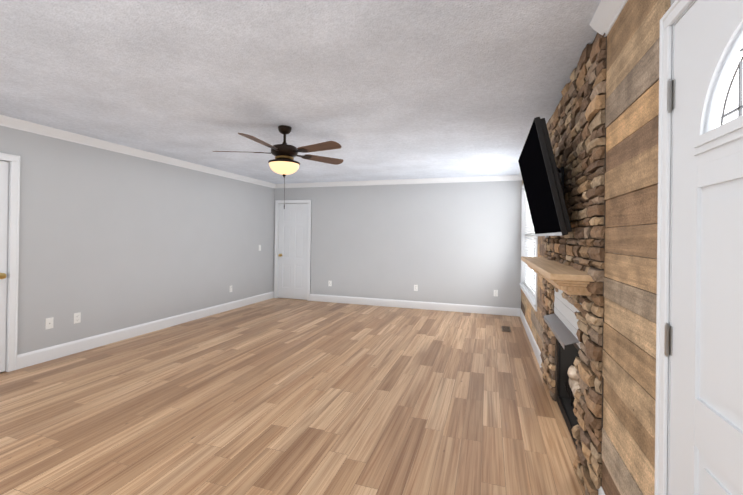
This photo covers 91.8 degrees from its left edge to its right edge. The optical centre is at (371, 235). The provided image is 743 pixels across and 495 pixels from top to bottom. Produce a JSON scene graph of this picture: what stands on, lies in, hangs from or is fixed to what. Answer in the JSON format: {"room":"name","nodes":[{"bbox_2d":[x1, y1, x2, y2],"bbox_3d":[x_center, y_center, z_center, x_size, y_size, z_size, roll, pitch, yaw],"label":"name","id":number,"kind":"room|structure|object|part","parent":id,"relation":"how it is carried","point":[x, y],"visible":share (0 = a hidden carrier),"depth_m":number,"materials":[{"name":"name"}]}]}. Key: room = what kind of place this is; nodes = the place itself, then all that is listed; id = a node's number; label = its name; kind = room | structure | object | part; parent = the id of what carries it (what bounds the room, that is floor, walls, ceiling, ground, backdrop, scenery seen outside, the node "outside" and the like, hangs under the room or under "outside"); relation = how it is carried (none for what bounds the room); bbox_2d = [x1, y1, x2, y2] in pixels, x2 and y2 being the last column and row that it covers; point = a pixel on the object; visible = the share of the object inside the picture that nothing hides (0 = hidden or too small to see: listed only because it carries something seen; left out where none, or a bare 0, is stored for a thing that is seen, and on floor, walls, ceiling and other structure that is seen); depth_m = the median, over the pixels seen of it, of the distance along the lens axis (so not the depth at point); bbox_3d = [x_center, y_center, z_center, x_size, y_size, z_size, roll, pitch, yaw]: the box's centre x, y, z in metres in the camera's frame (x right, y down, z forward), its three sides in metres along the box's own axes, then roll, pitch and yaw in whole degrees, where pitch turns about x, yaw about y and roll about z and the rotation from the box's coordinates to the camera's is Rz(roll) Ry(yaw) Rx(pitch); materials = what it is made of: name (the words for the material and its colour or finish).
{"room":"living room","nodes":[
{"label":"living room","id":0,"kind":"room"},
{"bbox_2d":[0,125,274,354],"bbox_3d":[-3.296,0.602,4.307,0.120,3.440,7.550,1,0,18],"label":"wall","id":1,"kind":"structure","parent":0,"point":[109,241],"depth_m":4.55,"materials":[{"name":"grey paint"}]},
{"bbox_2d":[0,161,8,371],"bbox_3d":[-3.645,0.297,3.124,0.035,2.018,0.752,1,0,18],"label":"door","id":2,"kind":"structure","parent":1,"relation":"in","point":[4,174],"depth_m":3.45,"materials":[{"name":"white"}]},
{"bbox_2d":[0,273,6,278],"bbox_3d":[-3.496,0.384,3.402,0.078,0.064,0.064,1,0,18],"label":"door knob","id":3,"kind":"object","parent":2,"relation":"attached to","point":[3,275],"depth_m":3.39,"materials":[{"name":"gold metal"}]},
{"bbox_2d":[0,153,19,371],"bbox_3d":[-3.662,0.266,3.130,0.144,2.096,0.892,1,0,18],"label":"door frame","id":4,"kind":"structure","parent":1,"relation":"attached to","point":[13,261],"depth_m":3.49,"materials":[{"name":"white wood"}]},
{"bbox_2d":[45,317,53,329],"bbox_3d":[-3.394,0.930,3.800,0.014,0.116,0.072,1,0,18],"label":"outlet","id":5,"kind":"object","parent":1,"relation":"attached to","point":[48,323],"visible":1,"depth_m":3.80,"materials":[{"name":"white plastic"}]},
{"bbox_2d":[73,312,80,323],"bbox_3d":[-3.314,0.931,4.057,0.008,0.116,0.072,1,0,18],"label":"electrical outlet","id":6,"kind":"object","parent":1,"relation":"attached to","point":[77,317],"visible":1,"depth_m":4.06,"materials":[{"name":"white plastic"}]},
{"bbox_2d":[0,115,275,187],"bbox_3d":[-3.183,-1.074,4.282,0.072,0.085,7.310,1,0,18],"label":"crown molding","id":7,"kind":"structure","parent":1,"relation":"attached to","point":[15,123],"depth_m":4.37,"materials":[{"name":"white wood"}]},
{"bbox_2d":[17,291,273,369],"bbox_3d":[-2.796,1.262,5.647,0.016,0.140,4.444,1,0,18],"label":"baseboard","id":8,"kind":"structure","parent":1,"relation":"attached to","point":[27,359],"depth_m":4.55,"materials":[{"name":"white"}]},
{"bbox_2d":[0,298,585,494],"bbox_3d":[-0.893,1.402,3.520,5.196,0.100,7.550,1,0,18],"label":"floor","id":9,"kind":"structure","parent":0,"point":[280,396],"depth_m":2.77,"materials":[{"name":"brown wood"}]},
{"bbox_2d":[501,326,510,331],"bbox_3d":[2.000,1.391,5.353,0.124,0.006,0.340,1,0,18],"label":"floor vent","id":10,"kind":"object","parent":9,"relation":"in","point":[506,329],"visible":1,"depth_m":5.32,"materials":[{"name":"brown"}]},
{"bbox_2d":[521,32,607,494],"bbox_3d":[1.538,0.161,2.596,0.710,2.442,1.832,1,0,18],"label":"fireplace","id":11,"kind":"object","parent":9,"relation":"on","point":[569,268],"visible":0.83,"depth_m":2.05,"materials":[{"name":"stone"}]},
{"bbox_2d":[518,117,571,244],"bbox_3d":[1.260,-0.310,2.689,0.228,0.776,1.235,1,0,18],"label":"wall-mounted tv","id":12,"kind":"object","parent":11,"relation":"attached to","point":[542,173],"visible":1,"depth_m":2.30,"materials":[{"name":"black plastic"}]},
{"bbox_3d":[1.361,-0.291,2.656,0.015,0.340,0.490,1,0,18],"label":"plate","id":13,"kind":"part","parent":12,"relation":"part of","materials":[{"name":"black metal"}]},
{"bbox_2d":[521,257,594,295],"bbox_3d":[1.313,0.265,2.689,0.227,0.118,1.790,1,0,18],"label":"mantel shelf","id":14,"kind":"object","parent":11,"relation":"attached to","point":[569,278],"depth_m":1.94,"materials":[{"name":"brown wood"}]},
{"bbox_2d":[544,313,578,348],"bbox_3d":[1.344,0.669,2.587,0.083,0.056,0.850,1,0,18],"label":"hood","id":15,"kind":"object","parent":11,"relation":"attached to","point":[564,334],"depth_m":2.48,"materials":[{"name":"silver metal"}]},
{"bbox_3d":[1.409,1.032,2.563,0.019,0.686,0.890,1,0,18],"label":"frame","id":16,"kind":"part","parent":11,"relation":"part of","materials":[{"name":"black metal"}]},
{"bbox_2d":[0,0,600,183],"bbox_3d":[-0.859,-1.138,3.526,5.196,0.100,7.550,1,0,18],"label":"ceiling","id":17,"kind":"structure","parent":0,"point":[394,89],"depth_m":2.48,"materials":[{"name":"white paint"}]},
{"bbox_2d":[213,125,342,208],"bbox_3d":[-0.884,-0.676,3.581,1.340,0.825,1.302,1,0,18],"label":"fan","id":18,"kind":"object","parent":17,"relation":"hanging from","point":[283,163],"visible":1,"depth_m":3.53,"materials":[{"name":"brown wood"}]},
{"bbox_3d":[-1.334,-0.835,3.605,0.485,0.006,0.148,1,13,-3],"label":"blade","id":19,"kind":"part","parent":18,"relation":"part of","materials":[{"name":"brown wood"}]},
{"bbox_3d":[-0.995,-0.832,3.188,0.148,0.006,0.485,14,3,15],"label":"blade","id":20,"kind":"part","parent":18,"relation":"part of","materials":[{"name":"brown wood"}]},
{"bbox_3d":[-0.879,-0.663,3.629,0.296,0.105,0.296,1,0,18],"label":"lamp shade","id":21,"kind":"part","parent":18,"relation":"part of","materials":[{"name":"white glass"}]},
{"bbox_3d":[-0.876,-0.913,3.630,0.268,0.350,0.268,1,0,18],"label":"motor","id":22,"kind":"part","parent":18,"relation":"part of","materials":[{"name":"brown metal"}]},
{"bbox_3d":[-0.882,-0.439,3.629,0.036,0.352,0.036,1,0,18],"label":"finial chain","id":23,"kind":"part","parent":18,"relation":"part of","materials":[{"name":"brown metal"}]},
{"bbox_3d":[-0.493,-0.825,3.381,0.485,0.006,0.148,1,-13,33],"label":"blade","id":24,"kind":"part","parent":18,"relation":"part of","materials":[{"name":"brown wood"}]},
{"bbox_3d":[-0.522,-0.824,3.918,0.485,0.006,0.148,1,-13,-39],"label":"blade","id":25,"kind":"part","parent":18,"relation":"part of","materials":[{"name":"brown wood"}]},
{"bbox_2d":[273,180,521,307],"bbox_3d":[0.318,0.656,7.038,5.064,3.440,0.120,1,0,18],"label":"wall","id":26,"kind":"structure","parent":0,"point":[456,243],"depth_m":6.79,"materials":[{"name":"grey paint"}]},
{"bbox_2d":[278,203,307,299],"bbox_3d":[-1.655,0.335,7.650,0.712,2.018,0.035,1,0,18],"label":"door","id":27,"kind":"structure","parent":26,"relation":"in","point":[293,251],"depth_m":7.63,"materials":[{"name":"white wood"}]},
{"bbox_2d":[274,200,311,300],"bbox_3d":[-1.649,0.304,7.667,0.852,2.096,0.144,1,0,18],"label":"door frame","id":28,"kind":"structure","parent":26,"relation":"attached to","point":[309,202],"depth_m":7.69,"materials":[{"name":"white wood"}]},
{"bbox_2d":[275,175,521,187],"bbox_3d":[0.253,-1.022,6.969,4.944,0.085,0.072,1,0,18],"label":"crown molding","id":29,"kind":"structure","parent":26,"relation":"attached to","point":[421,181],"depth_m":6.83,"materials":[{"name":"white wood"}]},
{"bbox_2d":[310,294,520,316],"bbox_3d":[0.654,1.310,6.852,4.055,0.140,0.016,1,0,18],"label":"baseboard","id":30,"kind":"structure","parent":26,"relation":"attached to","point":[493,310],"depth_m":6.76,"materials":[{"name":"white"}]},
{"bbox_2d":[611,0,674,258],"bbox_3d":[1.512,0.661,2.679,0.120,3.440,7.430,1,0,18],"label":"wall","id":31,"kind":"structure","parent":0,"point":[672,1],"depth_m":1.29,"materials":[{"name":"grey paint"}]},
{"bbox_2d":[519,184,537,310],"bbox_3d":[2.300,0.020,5.154,0.167,1.745,2.095,1,0,18],"label":"window","id":32,"kind":"structure","parent":31,"relation":"in","point":[530,297],"depth_m":6.08,"materials":[{"name":"white wood"}]},
{"bbox_3d":[2.320,0.013,5.155,0.132,1.630,1.990,1,0,18],"label":"frame","id":33,"kind":"part","parent":32,"relation":"part of","materials":[{"name":"white wood"}]},
{"bbox_2d":[523,189,535,297],"bbox_3d":[2.301,0.011,5.161,0.056,1.586,1.942,1,0,18],"label":"window blinds","id":34,"kind":"object","parent":32,"relation":"attached to","point":[529,225],"visible":0.38,"depth_m":5.48,"materials":[{"name":"white plastic"}]},
{"bbox_2d":[531,226,533,283],"bbox_3d":[2.401,0.014,5.129,0.001,1.830,2.190,1,0,18],"label":"window","id":35,"kind":"structure","parent":32,"relation":"attached to","point":[532,256],"depth_m":6.00,"materials":[{"name":"white"}]},
{"bbox_2d":[520,309,541,367],"bbox_3d":[2.128,1.325,4.856,0.016,0.140,2.900,1,0,18],"label":"baseboard","id":36,"kind":"structure","parent":31,"relation":"attached to","point":[536,349],"depth_m":4.54,"materials":[{"name":"white"}]},
{"bbox_2d":[521,0,670,494],"bbox_3d":[1.780,0.167,3.706,0.018,2.438,5.316,1,0,18],"label":"planks","id":37,"kind":"object","parent":31,"relation":"attached to","point":[630,281],"visible":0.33,"depth_m":1.45,"materials":[{"name":"brown wood"}]},
{"bbox_2d":[598,486,604,494],"bbox_3d":[1.031,1.302,1.482,0.016,0.140,0.636,1,0,18],"label":"baseboard","id":38,"kind":"structure","parent":31,"relation":"attached to","point":[600,491],"depth_m":1.75,"materials":[{"name":"white"}]},
{"bbox_2d":[590,0,627,36],"bbox_3d":[0.728,-1.032,0.554,0.072,0.085,2.640,1,0,18],"label":"crown molding","id":39,"kind":"structure","parent":31,"relation":"attached to","point":[605,16],"depth_m":1.67,"materials":[{"name":"white wood"}]},
{"bbox_2d":[654,0,696,494],"bbox_3d":[0.851,0.328,0.683,0.150,2.079,1.008,1,0,18],"label":"door frame","id":40,"kind":"structure","parent":31,"relation":"attached to","point":[673,13],"depth_m":1.15,"materials":[{"name":"white wood"}]},
{"bbox_2d":[664,0,742,494],"bbox_3d":[0.814,0.350,0.701,0.059,2.018,0.914,1,0,18],"label":"entry door","id":41,"kind":"structure","parent":31,"relation":"in","point":[703,340],"depth_m":0.95,"materials":[{"name":"white painted wood"}]},
{"bbox_3d":[0.802,-0.384,0.704,0.017,0.322,0.630,1,0,18],"label":"glazing frame","id":42,"kind":"part","parent":41,"relation":"part of","materials":[{"name":"white wood"}]},
{"label":"glass","id":43,"kind":"part","parent":41,"relation":"part of","materials":[{"name":"clear glass"}]}
]}

